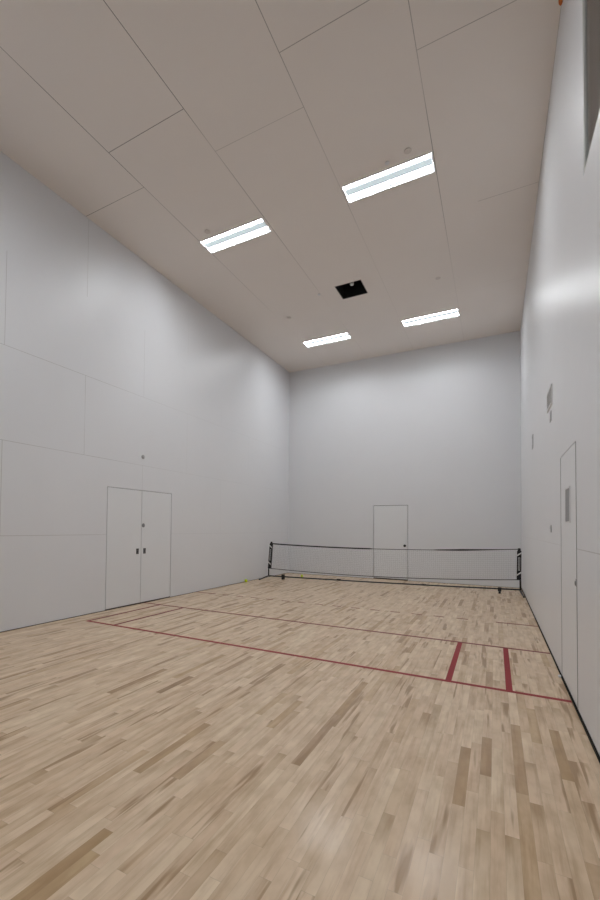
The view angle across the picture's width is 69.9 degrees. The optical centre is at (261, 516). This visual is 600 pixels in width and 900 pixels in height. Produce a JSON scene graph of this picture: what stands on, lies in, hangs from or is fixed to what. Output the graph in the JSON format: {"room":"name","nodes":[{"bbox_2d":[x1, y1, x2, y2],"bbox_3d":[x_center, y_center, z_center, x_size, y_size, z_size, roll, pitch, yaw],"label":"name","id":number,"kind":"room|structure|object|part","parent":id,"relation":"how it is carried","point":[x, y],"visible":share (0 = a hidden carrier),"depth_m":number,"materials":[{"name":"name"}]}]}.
{"room":"sports hall","nodes":[
{"label":"sports hall","id":0,"kind":"room"},
{"bbox_2d":[0,151,289,631],"bbox_3d":[-2.136,-1.540,7.788,0.120,6.168,12.195,0,-2,29],"label":"wall","id":1,"kind":"structure","parent":0,"point":[106,363],"depth_m":6.93,"materials":[{"name":"paint"}]},
{"bbox_2d":[105,487,170,609],"bbox_3d":[-2.206,0.516,7.667,0.159,2.050,1.645,0,-2,29],"label":"door","id":2,"kind":"structure","parent":1,"relation":"in","point":[138,530],"depth_m":7.55,"materials":[{"name":"white paint"}]},
{"bbox_2d":[0,573,284,632],"bbox_3d":[-2.108,1.539,7.684,0.008,0.007,12.184,0,-2,29],"label":"trim","id":3,"kind":"structure","parent":1,"relation":"attached to","point":[284,573],"depth_m":7.00,"materials":[{"name":"grey"}]},
{"bbox_2d":[0,0,560,371],"bbox_3d":[0.622,-4.703,6.375,6.336,0.140,12.435,0,-2,29],"label":"ceiling","id":4,"kind":"structure","parent":0,"point":[163,123],"depth_m":5.31,"materials":[{"name":"paint"}]},
{"bbox_2d":[200,218,271,253],"bbox_3d":[-0.438,-4.657,7.043,1.197,0.069,0.352,0,-2,29],"label":"ceiling light","id":5,"kind":"object","parent":4,"relation":"attached to","point":[258,227],"visible":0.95,"depth_m":7.05,"materials":[{"name":"grey plastic"}]},
{"bbox_2d":[204,221,266,247],"bbox_3d":[-0.438,-4.650,7.043,1.157,0.014,0.126,0,-2,29],"label":"diffuser","id":6,"kind":"object","parent":5,"relation":"attached to","point":[258,226],"depth_m":7.04,"materials":[{"name":"grey plastic"}]},
{"bbox_2d":[302,333,350,346],"bbox_3d":[1.670,-4.540,10.892,1.197,0.069,0.352,0,-2,29],"label":"ceiling light","id":7,"kind":"object","parent":4,"relation":"attached to","point":[344,336],"visible":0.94,"depth_m":10.93,"materials":[{"name":"grey plastic"}]},
{"bbox_2d":[334,279,367,299],"bbox_3d":[1.813,-4.740,8.581,0.545,0.353,0.555,0,-2,29],"label":"air vent","id":8,"kind":"object","parent":4,"relation":"in","point":[354,288],"depth_m":8.80,"materials":[{"name":"black plastic"}]},
{"bbox_2d":[341,152,435,202],"bbox_3d":[1.728,-4.665,5.857,1.197,0.069,0.352,0,-2,29],"label":"ceiling light","id":9,"kind":"object","parent":4,"relation":"attached to","point":[423,165],"visible":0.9,"depth_m":5.86,"materials":[{"name":"grey plastic"}]},
{"bbox_2d":[404,148,411,153],"bbox_3d":[1.853,-4.636,5.399,0.094,0.018,0.094,0,-2,29],"label":"sprinkler","id":10,"kind":"object","parent":4,"relation":"attached to","point":[407,150],"visible":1,"depth_m":5.39,"materials":[{"name":"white metal"}]},
{"bbox_2d":[401,309,458,326],"bbox_3d":[3.836,-4.548,9.707,1.197,0.069,0.352,0,-2,29],"label":"ceiling light","id":11,"kind":"object","parent":4,"relation":"attached to","point":[452,313],"visible":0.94,"depth_m":9.73,"materials":[{"name":"grey plastic"}]},
{"bbox_2d":[0,573,599,899],"bbox_3d":[0.559,1.582,6.218,6.336,0.101,12.435,0,-2,29],"label":"floor","id":12,"kind":"structure","parent":0,"point":[268,738],"depth_m":2.62,"materials":[{"name":"brown wood"}]},
{"bbox_2d":[259,542,524,597],"bbox_3d":[2.861,1.159,10.315,6.018,0.998,0.941,0,-2,25],"label":"net","id":13,"kind":"object","parent":12,"relation":"on","point":[519,552],"visible":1,"depth_m":10.01,"materials":[{"name":"grey fabric"}]},
{"bbox_2d":[288,331,521,587],"bbox_3d":[3.546,-1.386,11.695,6.336,6.168,0.120,0,-2,29],"label":"wall","id":14,"kind":"structure","parent":0,"point":[435,431],"depth_m":11.31,"materials":[{"name":"paint"}]},
{"bbox_2d":[374,505,407,580],"bbox_3d":[3.521,0.673,11.626,0.982,2.048,0.216,0,-2,29],"label":"door","id":15,"kind":"structure","parent":14,"relation":"in","point":[390,521],"depth_m":11.58,"materials":[{"name":"white paint"}]},
{"bbox_2d":[419,581,514,587],"bbox_3d":[5.021,1.687,10.721,2.533,0.006,0.006,0,-2,29],"label":"trim","id":16,"kind":"structure","parent":14,"relation":"attached to","point":[419,581],"depth_m":10.64,"materials":[{"name":"grey rubber"}]},
{"bbox_2d":[520,0,599,755],"bbox_3d":[3.317,-1.560,4.804,0.120,6.168,12.195,0,-2,29],"label":"wall","id":17,"kind":"structure","parent":0,"point":[560,329],"depth_m":3.80,"materials":[{"name":"paint"}]},
{"bbox_2d":[521,588,561,674],"bbox_3d":[4.492,1.585,7.063,0.008,0.016,6.934,0,-2,29],"label":"trim","id":18,"kind":"structure","parent":17,"relation":"attached to","point":[521,588],"depth_m":5.26,"materials":[{"name":"black rubber"}]},
{"bbox_2d":[546,384,552,412],"bbox_3d":[3.238,-1.327,4.797,0.014,0.210,0.450,0,-2,29],"label":"air vent","id":19,"kind":"object","parent":17,"relation":"in","point":[549,401],"visible":1,"depth_m":4.77,"materials":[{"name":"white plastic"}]},
{"bbox_2d":[558,442,577,708],"bbox_3d":[2.672,0.441,3.613,0.180,2.095,0.945,0,-2,29],"label":"door","id":20,"kind":"structure","parent":17,"relation":"in","point":[569,624],"depth_m":3.59,"materials":[{"name":"white paint"}]},
{"bbox_3d":[2.618,-0.102,3.645,0.004,0.280,0.230,0,-2,29],"label":"viewing pane","id":21,"kind":"part","parent":20,"relation":"part of","materials":[{"name":"grey glass"}]},
{"bbox_3d":[2.617,-0.102,3.645,0.007,0.306,0.256,0,-2,29],"label":"pane trim","id":22,"kind":"part","parent":20,"relation":"part of","materials":[{"name":"white plastic"}]},
{"bbox_2d":[561,675,599,762],"bbox_3d":[1.557,1.420,1.705,0.010,0.020,5.210,0,-2,29],"label":"trim","id":23,"kind":"structure","parent":17,"relation":"attached to","point":[563,680],"depth_m":3.01,"materials":[{"name":"black rubber"}]},
{"bbox_2d":[582,0,599,172],"bbox_3d":[1.469,-3.170,1.525,0.033,1.515,3.315,0,-2,29],"label":"window","id":24,"kind":"structure","parent":17,"relation":"in","point":[590,9],"depth_m":2.81,"materials":[{"name":"grey glass"}]}
]}

